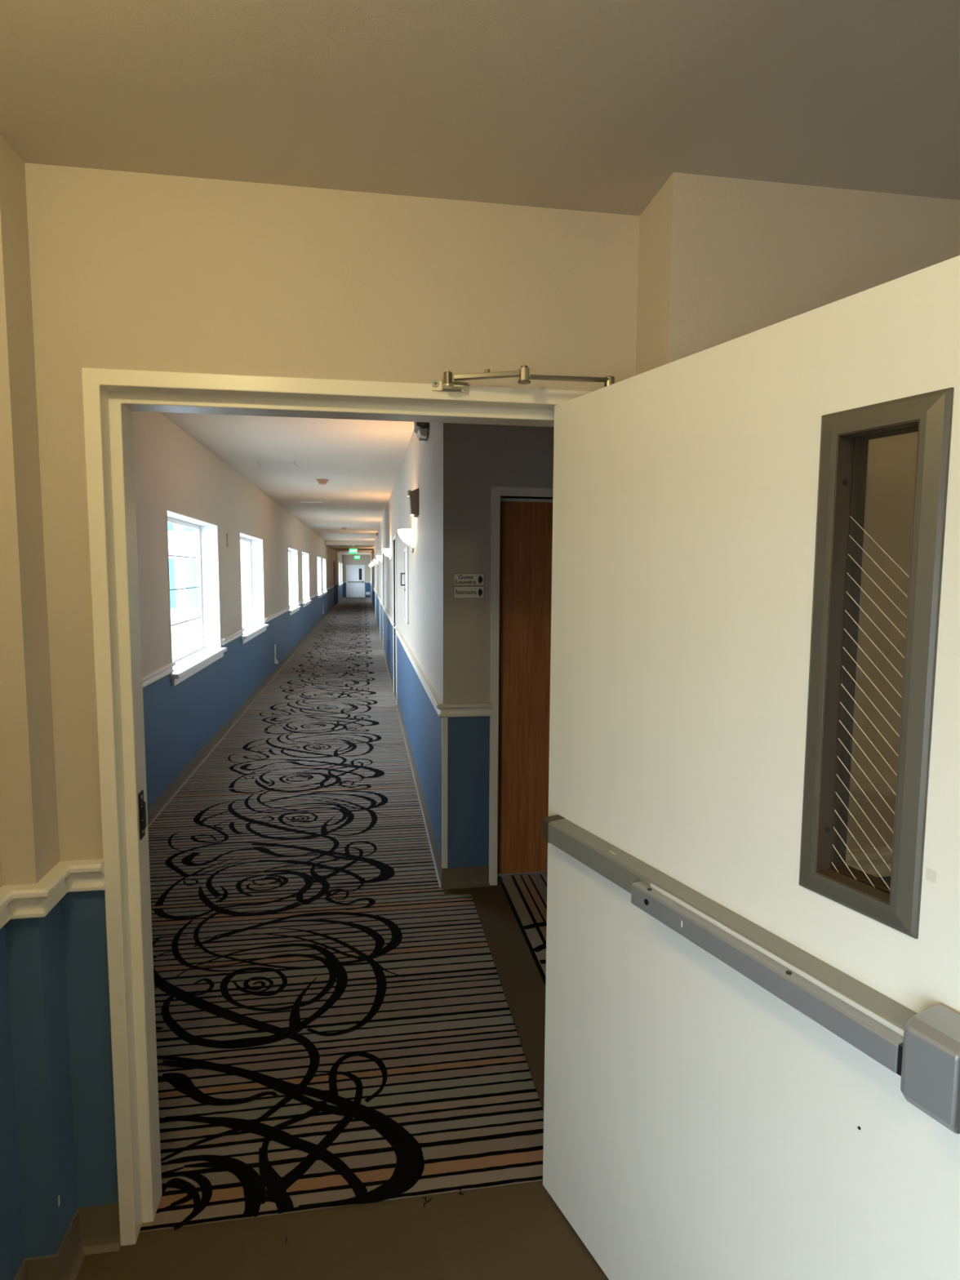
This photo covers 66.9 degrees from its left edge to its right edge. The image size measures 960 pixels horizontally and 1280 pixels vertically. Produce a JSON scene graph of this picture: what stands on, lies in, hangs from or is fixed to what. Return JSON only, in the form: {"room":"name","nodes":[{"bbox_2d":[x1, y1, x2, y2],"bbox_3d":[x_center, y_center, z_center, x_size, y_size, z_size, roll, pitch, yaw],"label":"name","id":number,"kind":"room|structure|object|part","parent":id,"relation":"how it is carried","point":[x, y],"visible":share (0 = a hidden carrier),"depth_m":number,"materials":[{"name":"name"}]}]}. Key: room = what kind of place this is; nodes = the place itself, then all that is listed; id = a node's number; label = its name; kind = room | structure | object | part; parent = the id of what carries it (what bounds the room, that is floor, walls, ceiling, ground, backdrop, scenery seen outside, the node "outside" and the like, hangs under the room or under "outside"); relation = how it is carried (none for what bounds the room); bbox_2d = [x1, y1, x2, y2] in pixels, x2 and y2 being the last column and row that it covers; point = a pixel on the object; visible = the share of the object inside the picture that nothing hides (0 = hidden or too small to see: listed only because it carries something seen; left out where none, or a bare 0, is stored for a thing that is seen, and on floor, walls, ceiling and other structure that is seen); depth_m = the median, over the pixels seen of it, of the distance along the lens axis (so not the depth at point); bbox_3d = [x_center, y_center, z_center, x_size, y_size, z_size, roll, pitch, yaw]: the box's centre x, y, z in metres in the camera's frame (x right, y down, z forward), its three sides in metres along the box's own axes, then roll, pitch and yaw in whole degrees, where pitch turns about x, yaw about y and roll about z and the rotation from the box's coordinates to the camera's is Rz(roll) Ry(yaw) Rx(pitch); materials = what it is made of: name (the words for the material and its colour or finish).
{"room":"hotel stairwell landing","nodes":[
{"label":"hotel stairwell landing","id":0,"kind":"room"},
{"bbox_2d":[0,133,77,1279],"bbox_3d":[-0.716,0.483,-0.898,0.295,2.520,5.168,-1,5,-9],"label":"wall","id":1,"kind":"structure","parent":0,"point":[37,1157],"depth_m":1.57,"materials":[{"name":"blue paint"}]},
{"bbox_2d":[0,858,105,928],"bbox_3d":[-0.556,0.791,-0.843,0.167,0.069,5.168,-1,5,-9],"label":"chair rail","id":2,"kind":"object","parent":1,"relation":"attached to","point":[22,901],"visible":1,"depth_m":1.59,"materials":[{"name":"white paint"}]},
{"bbox_2d":[13,1203,120,1279],"bbox_3d":[-0.562,1.681,-0.759,0.165,0.107,5.168,-1,5,-9],"label":"baseboard","id":3,"kind":"structure","parent":1,"relation":"attached to","point":[94,1229],"depth_m":1.76,"materials":[{"name":"beige plastic"}]},
{"bbox_2d":[132,411,342,808],"bbox_3d":[-5.201,-1.954,23.354,0.295,2.760,44.080,-1,5,-9],"label":"wall","id":4,"kind":"structure","parent":0,"point":[174,472],"depth_m":6.50,"materials":[{"name":"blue paint"}]},
{"bbox_2d":[226,533,230,546],"bbox_3d":[-2.636,-1.046,7.617,0.010,0.140,0.120,-1,5,-9],"label":"switch plate","id":5,"kind":"object","parent":4,"relation":"attached to","point":[228,534],"visible":1,"depth_m":7.58,"materials":[{"name":"beige paint"}]},
{"bbox_2d":[147,595,342,827],"bbox_3d":[-5.099,-0.636,23.496,0.117,0.107,44.080,-1,5,-9],"label":"baseboard","id":6,"kind":"structure","parent":4,"relation":"attached to","point":[167,795],"depth_m":6.62,"materials":[{"name":"beige plastic"}]},
{"bbox_2d":[239,532,268,644],"bbox_3d":[-2.983,-0.684,9.325,0.255,1.285,1.990,-1,5,-9],"label":"window","id":7,"kind":"structure","parent":4,"relation":"in","point":[256,625],"depth_m":10.22,"materials":[{"name":"white paint"}]},
{"bbox_3d":[-3.078,-0.725,9.301,0.030,1.188,1.906,-1,5,-9],"label":"sash frame","id":8,"kind":"part","parent":7,"relation":"part of","materials":[{"name":"white paint"}]},
{"bbox_3d":[-2.986,-0.090,9.381,0.255,0.091,1.990,-1,5,-9],"label":"sill","id":9,"kind":"part","parent":7,"relation":"part of","materials":[{"name":"white paint"}]},
{"bbox_2d":[274,644,278,663],"bbox_3d":[-3.223,0.220,11.509,0.049,0.300,0.098,-1,5,-9],"label":"wall outlet","id":10,"kind":"object","parent":4,"relation":"attached to","point":[275,659],"visible":1,"depth_m":11.48,"materials":[{"name":"white plastic"}]},
{"bbox_3d":[-3.241,0.211,11.505,0.012,0.280,0.090,-1,5,-9],"label":"plate","id":11,"kind":"part","parent":10,"relation":"part of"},
{"bbox_2d":[288,547,301,615],"bbox_3d":[-3.833,-1.192,14.649,0.255,1.285,2.040,-1,5,-9],"label":"window","id":12,"kind":"structure","parent":4,"relation":"in","point":[292,553],"depth_m":15.58,"materials":[{"name":"white paint"}]},
{"bbox_3d":[-3.928,-1.233,14.624,0.030,1.188,1.956,-1,5,-9],"label":"sash frame","id":13,"kind":"part","parent":12,"relation":"part of","materials":[{"name":"white paint"}]},
{"bbox_3d":[-3.836,-0.598,14.705,0.255,0.091,2.040,-1,5,-9],"label":"sill","id":14,"kind":"part","parent":12,"relation":"part of","materials":[{"name":"white paint"}]},
{"bbox_2d":[302,551,311,607],"bbox_3d":[-4.330,-1.489,17.765,0.255,1.285,2.160,-1,5,-9],"label":"window","id":15,"kind":"structure","parent":4,"relation":"in","point":[305,568],"depth_m":18.76,"materials":[{"name":"white paint"}]},
{"bbox_3d":[-4.333,-0.895,17.821,0.255,0.091,2.160,-1,5,-9],"label":"sill","id":16,"kind":"part","parent":15,"relation":"part of","materials":[{"name":"white paint"}]},
{"bbox_2d":[316,555,323,598],"bbox_3d":[-5.184,-1.999,23.113,0.255,1.285,2.180,-1,5,-9],"label":"window","id":17,"kind":"structure","parent":4,"relation":"in","point":[318,558],"depth_m":24.13,"materials":[{"name":"white paint"}]},
{"bbox_2d":[322,558,328,595],"bbox_3d":[-5.658,-2.283,26.083,0.255,1.285,2.400,-1,5,-9],"label":"window","id":18,"kind":"structure","parent":4,"relation":"in","point":[324,575],"depth_m":27.21,"materials":[{"name":"white paint"}]},
{"bbox_2d":[333,560,335,605],"bbox_3d":[-6.995,-2.732,34.884,0.042,2.120,1.620,-1,5,-9],"label":"door frame","id":19,"kind":"structure","parent":4,"relation":"attached to","point":[333,561],"depth_m":35.58,"materials":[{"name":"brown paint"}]},
{"bbox_2d":[333,572,334,600],"bbox_3d":[-7.011,-2.705,34.884,0.090,2.055,1.500,-1,5,-9],"label":"door","id":20,"kind":"structure","parent":4,"relation":"in","point":[334,572],"depth_m":35.40,"materials":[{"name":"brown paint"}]},
{"bbox_2d":[338,562,341,586],"bbox_3d":[-7.715,-3.569,39.577,0.255,1.285,2.580,-1,5,-9],"label":"window","id":21,"kind":"structure","parent":4,"relation":"in","point":[340,584],"depth_m":40.79,"materials":[{"name":"white paint"}]},
{"bbox_2d":[160,412,413,555],"bbox_3d":[-2.938,-3.393,23.731,4.900,0.340,44.380,-1,5,-9],"label":"ceiling","id":22,"kind":"structure","parent":0,"point":[361,460],"depth_m":7.36,"materials":[{"name":"paint"}]},
{"bbox_2d":[256,461,297,466],"bbox_3d":[-2.109,-1.830,7.565,0.378,0.003,0.360,-1,5,-9],"label":"ceiling hatch","id":23,"kind":"object","parent":22,"relation":"attached to","point":[277,464],"visible":1,"depth_m":7.55,"materials":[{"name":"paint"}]},
{"bbox_2d":[299,501,322,502],"bbox_3d":[-2.728,-2.228,11.761,0.360,0.006,0.200,-1,5,-9],"label":"ceiling vent","id":24,"kind":"object","parent":22,"relation":"in","point":[300,501],"visible":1,"depth_m":11.75,"materials":[{"name":"white metal"}]},
{"bbox_2d":[315,479,328,484],"bbox_3d":[-1.921,-1.924,8.857,0.156,0.057,0.156,-1,5,-9],"label":"smoke detector","id":25,"kind":"object","parent":22,"relation":"attached to","point":[322,482],"visible":1,"depth_m":8.81,"materials":[{"name":"plastic"}]},
{"bbox_2d":[349,545,357,553],"bbox_3d":[-4.834,-3.450,27.698,0.300,0.315,0.034,-1,5,-9],"label":"exit sign","id":26,"kind":"object","parent":22,"relation":"hanging from","point":[353,550],"visible":0.96,"depth_m":27.69,"materials":[{"name":"green plastic"}]},
{"bbox_2d":[354,553,359,559],"bbox_3d":[-6.631,-4.532,39.208,0.300,0.345,0.034,-1,5,-9],"label":"exit sign","id":27,"kind":"object","parent":22,"relation":"hanging from","point":[357,557],"visible":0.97,"depth_m":39.20,"materials":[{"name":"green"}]},
{"bbox_2d":[75,604,608,1279],"bbox_3d":[-2.603,-0.301,21.323,5.050,0.120,50.200,-1,5,-9],"label":"floor","id":28,"kind":"structure","parent":0,"point":[516,1231],"depth_m":1.82,"materials":[{"name":"beige carpet"}]},
{"bbox_2d":[139,597,543,1232],"bbox_3d":[-4.190,-0.586,23.574,1.935,0.006,44.222,-1,5,-9],"label":"patterned carpet","id":29,"kind":"object","parent":28,"relation":"on","point":[335,1027],"visible":0.88,"depth_m":2.93,"materials":[{"name":"carpet"}]},
{"bbox_2d":[284,1189,463,1243],"bbox_3d":[-0.266,1.485,1.875,0.462,0.006,0.030,-2,6,-20],"label":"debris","id":30,"kind":"object","parent":28,"relation":"on","point":[459,1189],"visible":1,"depth_m":1.92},
{"bbox_2d":[497,873,546,985],"bbox_3d":[1.334,1.366,3.242,2.217,0.006,1.820,-1,5,-9],"label":"patterned carpet","id":31,"kind":"object","parent":28,"relation":"on","point":[526,895],"visible":0.02,"depth_m":3.59,"materials":[{"name":"carpet"}]},
{"bbox_2d":[342,555,370,597],"bbox_3d":[-7.736,-3.969,45.277,2.200,2.620,0.200,-1,5,-9],"label":"wall","id":32,"kind":"structure","parent":0,"point":[365,560],"depth_m":45.15,"materials":[{"name":"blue paint"}]},
{"bbox_2d":[346,565,364,597],"bbox_3d":[-7.730,-3.634,45.160,1.048,1.955,0.090,-1,5,-9],"label":"door","id":33,"kind":"structure","parent":32,"relation":"in","point":[355,574],"depth_m":45.20,"materials":[{"name":"white paint"}]},
{"bbox_3d":[-7.439,-4.086,45.205,0.155,0.690,0.004,-1,5,-9],"label":"glass","id":34,"kind":"part","parent":33,"relation":"part of","materials":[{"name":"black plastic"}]},
{"bbox_2d":[346,564,364,597],"bbox_3d":[-7.736,-3.663,45.203,1.160,2.025,0.059,-1,5,-9],"label":"door frame","id":35,"kind":"structure","parent":32,"relation":"attached to","point":[346,565],"depth_m":45.14,"materials":[{"name":"white paint"}]},
{"bbox_2d":[370,422,554,867],"bbox_3d":[-2.223,-2.065,24.709,2.605,2.760,42.330,-1,5,-9],"label":"wall","id":36,"kind":"structure","parent":0,"point":[455,472],"depth_m":3.79,"materials":[{"name":"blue paint"}]},
{"bbox_2d":[374,557,376,618],"bbox_3d":[-3.575,-1.797,25.246,0.122,2.110,1.000,-1,5,-9],"label":"door frame","id":37,"kind":"structure","parent":36,"relation":"attached to","point":[375,557],"depth_m":25.60,"materials":[{"name":"white paint"}]},
{"bbox_2d":[376,555,382,564],"bbox_3d":[-2.192,-1.741,15.819,0.132,0.184,0.260,-1,5,-9],"label":"wall sconce","id":38,"kind":"object","parent":36,"relation":"attached to","point":[379,557],"visible":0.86,"depth_m":15.74,"materials":[{"name":"white glass"}]},
{"bbox_2d":[378,551,381,635],"bbox_3d":[-2.460,-1.132,18.266,0.122,2.110,1.000,-1,5,-9],"label":"door frame","id":39,"kind":"structure","parent":36,"relation":"attached to","point":[380,552],"depth_m":18.63,"materials":[{"name":"white paint"}]},
{"bbox_2d":[370,597,393,692],"bbox_3d":[-4.019,-1.027,27.705,0.022,0.107,36.070,-1,5,-9],"label":"baseboard","id":40,"kind":"structure","parent":36,"relation":"attached to","point":[381,640],"depth_m":13.19,"materials":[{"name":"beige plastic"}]},
{"bbox_2d":[382,547,384,649],"bbox_3d":[-1.911,-0.803,14.825,0.122,2.110,1.000,-1,5,-9],"label":"door frame","id":41,"kind":"structure","parent":36,"relation":"attached to","point":[383,557],"depth_m":15.18,"materials":[{"name":"white paint"}]},
{"bbox_2d":[382,548,391,560],"bbox_3d":[-1.389,-1.261,10.786,0.132,0.184,0.260,-1,5,-9],"label":"wall sconce","id":42,"kind":"object","parent":36,"relation":"attached to","point":[387,552],"visible":1,"depth_m":10.70,"materials":[{"name":"white glass"}]},
{"bbox_2d":[393,542,395,625],"bbox_3d":[-1.079,-0.262,9.394,0.096,2.047,0.892,-1,5,-9],"label":"door","id":43,"kind":"structure","parent":36,"relation":"in","point":[395,542],"depth_m":9.71,"materials":[{"name":"beige paint"}]},
{"bbox_2d":[392,533,397,697],"bbox_3d":[-1.045,-0.286,9.398,0.122,2.110,1.000,-1,5,-9],"label":"door frame","id":44,"kind":"structure","parent":36,"relation":"attached to","point":[394,637],"depth_m":9.78,"materials":[{"name":"white paint"}]},
{"bbox_2d":[400,546,408,624],"bbox_3d":[-0.705,-0.508,6.766,0.051,0.695,0.500,-1,5,-9],"label":"upper cabinet","id":45,"kind":"object","parent":36,"relation":"attached to","point":[406,573],"visible":1,"depth_m":6.75,"materials":[{"name":"white paint"}]},
{"bbox_3d":[-0.683,-0.508,6.769,0.007,0.626,0.436,-1,5,-9],"label":"door","id":46,"kind":"part","parent":45,"relation":"part of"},
{"bbox_3d":[-0.686,-0.508,6.769,0.014,0.695,0.500,-1,5,-9],"label":"frame","id":47,"kind":"part","parent":45,"relation":"part of","materials":[{"name":"white paint"}]},
{"bbox_2d":[397,528,415,553],"bbox_3d":[-0.585,-0.781,5.752,0.132,0.184,0.260,-1,5,-9],"label":"wall sconce","id":48,"kind":"object","parent":36,"relation":"attached to","point":[407,535],"visible":1,"depth_m":5.67,"materials":[{"name":"beige glass"}]},
{"bbox_2d":[407,488,418,518],"bbox_3d":[-0.490,-0.996,5.299,0.078,0.206,0.159,-1,5,-9],"label":"fire alarm","id":49,"kind":"object","parent":36,"relation":"attached to","point":[413,495],"visible":1,"depth_m":5.23,"materials":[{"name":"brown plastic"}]},
{"bbox_2d":[413,422,429,442],"bbox_3d":[-0.362,-1.357,4.471,0.078,0.262,0.259,-1,5,-9],"label":"emergency light","id":50,"kind":"object","parent":36,"relation":"attached to","point":[420,428],"visible":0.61,"depth_m":4.38,"materials":[{"name":"grey plastic"}]},
{"bbox_2d":[369,581,492,717],"bbox_3d":[-3.404,-1.623,24.544,0.285,0.069,42.366,-1,5,-9],"label":"chair rail","id":51,"kind":"object","parent":36,"relation":"attached to","point":[455,709],"visible":0.99,"depth_m":3.76,"materials":[{"name":"white paint"}]},
{"bbox_2d":[395,697,489,889],"bbox_3d":[-0.494,1.004,6.414,0.271,0.107,5.282,-1,5,-9],"label":"baseboard","id":52,"kind":"structure","parent":36,"relation":"attached to","point":[456,877],"depth_m":3.86,"materials":[{"name":"beige plastic"}]},
{"bbox_2d":[441,717,448,868],"bbox_3d":[-0.184,0.799,3.791,0.028,0.814,0.030,-1,5,-9],"label":"guard","id":53,"kind":"object","parent":36,"relation":"attached to","point":[444,720],"visible":0.9,"depth_m":3.78,"materials":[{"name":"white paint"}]},
{"bbox_2d":[453,573,484,586],"bbox_3d":[-0.056,-0.306,3.692,0.157,0.063,0.005,-1,5,-9],"label":"direction sign","id":54,"kind":"object","parent":36,"relation":"attached to","point":[460,579],"visible":1,"depth_m":3.69,"materials":[{"name":"beige plastic"}]},
{"bbox_2d":[453,586,484,598],"bbox_3d":[-0.056,-0.243,3.698,0.157,0.063,0.005,-1,5,-9],"label":"direction sign","id":55,"kind":"object","parent":36,"relation":"attached to","point":[460,592],"visible":1,"depth_m":3.70,"materials":[{"name":"beige plastic"}]},
{"bbox_2d":[488,486,553,885],"bbox_3d":[0.543,0.251,3.939,1.026,2.085,0.208,-1,5,-9],"label":"door frame","id":56,"kind":"structure","parent":36,"relation":"attached to","point":[497,492],"depth_m":3.75,"materials":[{"name":"wood"}]},
{"bbox_2d":[497,501,552,874],"bbox_3d":[0.542,0.271,3.948,0.928,2.028,0.109,-1,5,-9],"label":"door","id":57,"kind":"structure","parent":36,"relation":"in","point":[526,541],"depth_m":3.90,"materials":[{"name":"brown wood"}]},
{"bbox_2d":[0,0,959,215],"bbox_3d":[1.232,-1.032,-0.807,4.400,0.500,5.620,-1,5,-9],"label":"ceiling","id":58,"kind":"structure","parent":0,"point":[585,105],"depth_m":1.31,"materials":[{"name":"paint"}]},
{"bbox_2d":[24,162,959,1208],"bbox_3d":[0.416,0.109,1.853,4.600,2.760,0.348,-1,5,-9],"label":"wall","id":59,"kind":"structure","parent":0,"point":[129,270],"depth_m":1.66,"materials":[{"name":"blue paint"}]},
{"bbox_2d":[137,790,146,839],"bbox_3d":[-0.828,0.429,1.785,0.009,0.116,0.036,-1,5,-9],"label":"strike plate","id":60,"kind":"object","parent":59,"relation":"attached to","point":[142,805],"visible":1,"depth_m":1.78,"materials":[{"name":"black metal"}]},
{"bbox_2d":[81,367,592,1245],"bbox_3d":[-0.315,0.435,1.861,1.169,2.100,0.160,-1,5,-9],"label":"door frame","id":61,"kind":"structure","parent":59,"relation":"attached to","point":[110,397],"depth_m":1.73,"materials":[{"name":"beige wood"}]},
{"bbox_2d":[541,255,959,1279],"bbox_3d":[0.403,0.497,1.392,0.137,2.053,1.079,-2,6,-27],"label":"door","id":62,"kind":"structure","parent":59,"relation":"in","point":[752,1039],"depth_m":1.26,"materials":[{"name":"beige paint"}]},
{"bbox_2d":[431,364,614,392],"bbox_3d":[0.165,-0.554,1.704,0.537,0.155,0.207,2,6,18],"label":"door closer","id":63,"kind":"object","parent":62,"relation":"attached to","point":[446,384],"depth_m":1.68,"materials":[{"name":"metal"}]},
{"bbox_3d":[0.207,-0.607,1.688,0.194,0.008,0.022,-1,5,-9],"label":"arm","id":64,"kind":"part","parent":63,"relation":"part of","materials":[{"name":"metal"}]},
{"bbox_3d":[0.601,0.034,1.074,0.032,0.741,0.194,-2,6,-27],"label":"vision frame","id":65,"kind":"part","parent":62,"relation":"part of","materials":[{"name":"clear glass"}]},
{"bbox_3d":[0.568,0.035,1.058,0.032,0.741,0.194,-2,6,-27],"label":"vision frame","id":66,"kind":"part","parent":62,"relation":"part of","materials":[{"name":"grey metal"}]},
{"bbox_2d":[845,846,893,877],"bbox_3d":[1.530,0.537,1.976,2.368,0.069,0.232,-1,5,-9],"label":"chair rail","id":67,"kind":"object","parent":59,"relation":"attached to","point":[886,853],"depth_m":1.78,"materials":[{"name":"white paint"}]},
{"label":"outside","id":68,"kind":"structure","parent":0,"visible":0},
{"bbox_2d":[171,617,249,657],"bbox_3d":[-35.217,-0.428,24.852,58.240,0.100,120.000,-1,5,-9],"label":"ground","id":69,"kind":"structure","parent":68,"point":[179,635],"depth_m":21.77,"materials":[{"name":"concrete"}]},
{"bbox_2d":[167,522,249,627],"bbox_3d":[-13.292,-5.155,28.893,7.500,8.800,8.250,-1,5,-9],"label":"building","id":70,"kind":"structure","parent":69,"relation":"on","point":[175,532],"depth_m":25.59,"materials":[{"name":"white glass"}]}
]}

